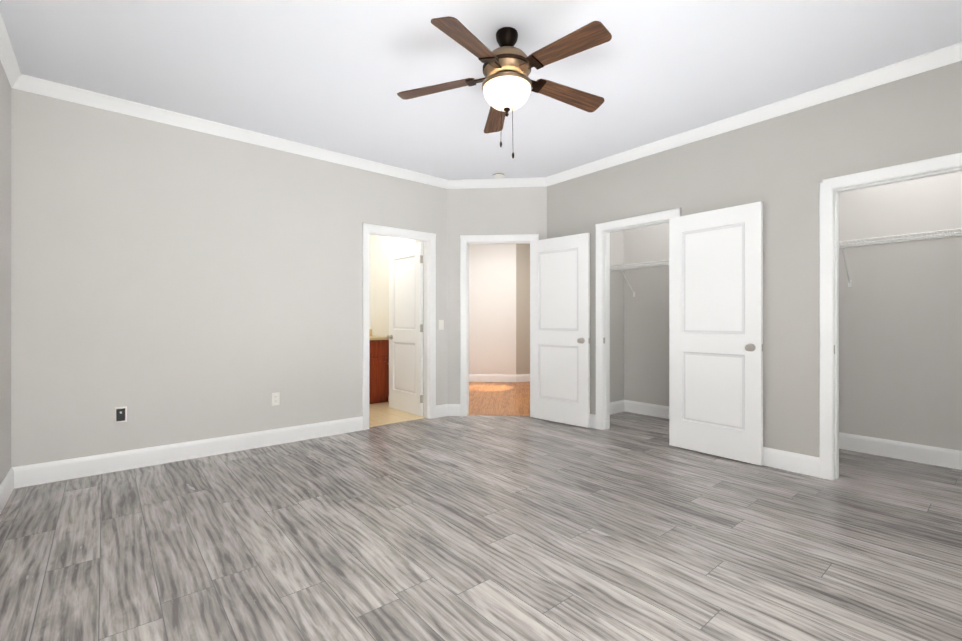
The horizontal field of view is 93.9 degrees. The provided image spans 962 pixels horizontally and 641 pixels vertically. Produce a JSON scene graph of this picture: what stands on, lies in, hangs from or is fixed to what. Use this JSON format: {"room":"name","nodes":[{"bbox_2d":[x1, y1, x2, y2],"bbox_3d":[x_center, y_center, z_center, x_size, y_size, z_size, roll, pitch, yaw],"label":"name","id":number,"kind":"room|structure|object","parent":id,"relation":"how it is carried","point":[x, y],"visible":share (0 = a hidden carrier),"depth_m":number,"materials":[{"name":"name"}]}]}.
{"room":"empty bedroom","nodes":[
{"label":"empty bedroom","id":0,"kind":"room"},
{"bbox_2d":[0,61,10,483],"bbox_3d":[-1.623,-0.263,1.104,0.120,2.760,5.070,0,0,-40],"label":"wall","id":1,"kind":"structure","parent":0,"point":[5,276],"depth_m":2.82,"materials":[{"name":"grey paint"}]},
{"bbox_2d":[11,88,446,466],"bbox_3d":[-1.808,-0.260,4.180,3.790,2.760,0.120,0,0,-40],"label":"wall","id":2,"kind":"structure","parent":0,"point":[171,284],"depth_m":3.59,"materials":[{"name":"grey paint"}]},
{"bbox_2d":[115,406,126,422],"bbox_3d":[-2.690,0.704,3.354,0.072,0.116,0.010,0,0,-40],"label":"electrical outlet","id":3,"kind":"object","parent":2,"relation":"attached to","point":[120,414],"visible":1,"depth_m":3.35,"materials":[{"name":"black plastic"}]},
{"bbox_2d":[271,392,279,405],"bbox_3d":[-1.855,0.710,4.055,0.072,0.116,0.009,0,0,-40],"label":"electrical outlet","id":4,"kind":"object","parent":2,"relation":"attached to","point":[275,398],"visible":1,"depth_m":4.05,"materials":[{"name":"white plastic"}]},
{"bbox_2d":[362,223,435,429],"bbox_3d":[-0.910,0.062,4.933,0.894,2.117,0.158,0,0,-40],"label":"door frame","id":5,"kind":"structure","parent":2,"relation":"attached to","point":[429,239],"depth_m":5.12,"materials":[{"name":"white wood"}]},
{"bbox_2d":[387,242,422,415],"bbox_3d":[-0.923,0.101,5.485,0.159,2.020,0.746,0,0,-41],"label":"bathroom door","id":6,"kind":"structure","parent":2,"relation":"in","point":[405,336],"depth_m":5.43,"materials":[{"name":"white wood"}]},
{"bbox_2d":[439,320,443,329],"bbox_3d":[-0.460,0.051,5.224,0.072,0.116,0.012,0,0,-40],"label":"light switch","id":7,"kind":"object","parent":2,"relation":"attached to","point":[441,324],"visible":1,"depth_m":5.22,"materials":[{"name":"white plastic"}]},
{"bbox_2d":[0,13,961,188],"bbox_3d":[0.104,-1.595,2.555,4.500,0.092,4.940,0,0,-40],"label":"crown molding","id":8,"kind":"structure","parent":2,"relation":"attached to","point":[922,63],"depth_m":3.53,"materials":[{"name":"white wood"}]},
{"bbox_2d":[369,234,370,328],"bbox_3d":[-2.203,-0.258,6.159,1.470,2.760,0.120,0,0,-40],"label":"wall","id":9,"kind":"structure","parent":0,"point":[369,234],"depth_m":6.57,"materials":[{"name":"beige paint"}]},
{"bbox_2d":[371,234,414,400],"bbox_3d":[-1.079,-0.259,6.025,0.080,2.760,1.770,0,0,-40],"label":"wall","id":10,"kind":"structure","parent":0,"point":[380,246],"depth_m":6.36,"materials":[{"name":"beige paint"}]},
{"bbox_2d":[415,240,529,412],"bbox_3d":[0.693,-0.258,7.096,4.415,2.760,3.564,0,0,-40],"label":"wall","id":11,"kind":"structure","parent":0,"point":[499,308],"depth_m":8.20,"materials":[{"name":"beige paint"}]},
{"bbox_2d":[0,374,961,513],"bbox_3d":[0.648,1.050,4.509,7.738,0.140,7.128,0,0,-40],"label":"baseboard","id":12,"kind":"structure","parent":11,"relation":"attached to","point":[37,474],"depth_m":3.58,"materials":[{"name":"white wood"}]},
{"bbox_2d":[0,381,961,640],"bbox_3d":[0.290,1.147,4.417,8.271,0.066,8.647,0,0,-40],"label":"floor","id":13,"kind":"structure","parent":0,"point":[627,526],"depth_m":2.25,"materials":[{"name":"grey laminate"}]},
{"bbox_2d":[369,329,388,403],"bbox_3d":[-1.771,0.622,6.015,0.968,0.999,0.632,0,0,-40],"label":"bathroom vanity","id":14,"kind":"object","parent":13,"relation":"on","point":[378,369],"visible":0.08,"depth_m":6.00,"materials":[{"name":"brown wood"}]},
{"bbox_2d":[0,0,961,179],"bbox_3d":[0.124,-1.700,4.608,8.260,0.120,9.150,0,0,-40],"label":"ceiling","id":15,"kind":"structure","parent":0,"point":[335,75],"depth_m":2.85,"materials":[{"name":"white paint"}]},
{"bbox_2d":[493,172,504,178],"bbox_3d":[0.200,-1.620,5.031,0.136,0.038,0.136,0,0,-40],"label":"smoke detector","id":16,"kind":"object","parent":15,"relation":"attached to","point":[498,175],"visible":0.98,"depth_m":4.99,"materials":[{"name":"white plastic"}]},
{"bbox_2d":[397,16,611,157],"bbox_3d":[0.180,-1.281,2.540,1.268,0.721,1.220,0,0,-40],"label":"ceiling fan","id":17,"kind":"object","parent":15,"relation":"hanging from","point":[508,84],"visible":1,"depth_m":2.47,"materials":[{"name":"brown wood"}]},
{"bbox_2d":[447,187,546,403],"bbox_3d":[0.188,-0.259,5.297,1.240,2.760,0.120,0,0,5],"label":"wall","id":18,"kind":"structure","parent":0,"point":[498,211],"depth_m":5.26,"materials":[{"name":"grey paint"}]},
{"bbox_2d":[460,234,538,415],"bbox_3d":[0.218,0.062,5.294,0.913,2.117,0.158,0,0,5],"label":"door frame","id":19,"kind":"structure","parent":18,"relation":"attached to","point":[466,241],"depth_m":5.26,"materials":[{"name":"white wood"}]},
{"bbox_2d":[530,233,589,427],"bbox_3d":[0.828,0.101,4.905,0.766,2.020,0.108,0,0,44],"label":"hall door","id":20,"kind":"structure","parent":18,"relation":"in","point":[559,329],"depth_m":4.88,"materials":[{"name":"white wood"}]},
{"bbox_2d":[610,230,625,401],"bbox_3d":[1.390,-0.259,5.323,0.900,2.760,0.120,0,0,-40],"label":"wall","id":21,"kind":"structure","parent":0,"point":[617,239],"depth_m":5.48,"materials":[{"name":"grey paint"}]},
{"bbox_2d":[547,61,961,456],"bbox_3d":[2.102,-0.261,3.681,0.120,2.760,4.230,0,0,-40],"label":"wall","id":22,"kind":"structure","parent":0,"point":[780,167],"depth_m":3.36,"materials":[{"name":"grey paint"}]},
{"bbox_2d":[595,208,680,429],"bbox_3d":[1.533,0.061,4.359,0.158,2.117,0.894,0,0,-40],"label":"trim","id":23,"kind":"structure","parent":22,"relation":"attached to","point":[604,230],"depth_m":4.62,"materials":[{"name":"white wood"}]},
{"bbox_2d":[669,201,762,465],"bbox_3d":[1.900,0.099,3.714,0.108,2.020,0.746,0,0,-39],"label":"closet door","id":24,"kind":"structure","parent":22,"relation":"in","point":[716,332],"depth_m":3.68,"materials":[{"name":"white wood"}]},
{"bbox_2d":[819,152,961,479],"bbox_3d":[2.818,0.060,2.827,0.158,2.117,1.094,0,0,-40],"label":"trim","id":25,"kind":"structure","parent":22,"relation":"attached to","point":[830,189],"depth_m":3.16,"materials":[{"name":"white wood"}]},
{"bbox_2d":[626,171,961,450],"bbox_3d":[2.992,-0.260,4.207,0.120,2.760,3.890,0,0,-40],"label":"wall","id":26,"kind":"structure","parent":0,"point":[900,341],"depth_m":3.69,"materials":[{"name":"grey paint"}]},
{"bbox_2d":[610,260,668,296],"bbox_3d":[2.187,-0.473,4.831,0.310,0.368,1.659,0,0,-40],"label":"closet shelf","id":27,"kind":"object","parent":26,"relation":"attached to","point":[622,268],"visible":0.38,"depth_m":5.13,"materials":[{"name":"white metal"}]},
{"bbox_2d":[839,228,961,286],"bbox_3d":[3.400,-0.474,3.386,0.310,0.368,1.869,0,0,-40],"label":"closet shelf","id":28,"kind":"object","parent":26,"relation":"attached to","point":[909,238],"visible":0.67,"depth_m":3.44,"materials":[{"name":"white metal"}]}
]}

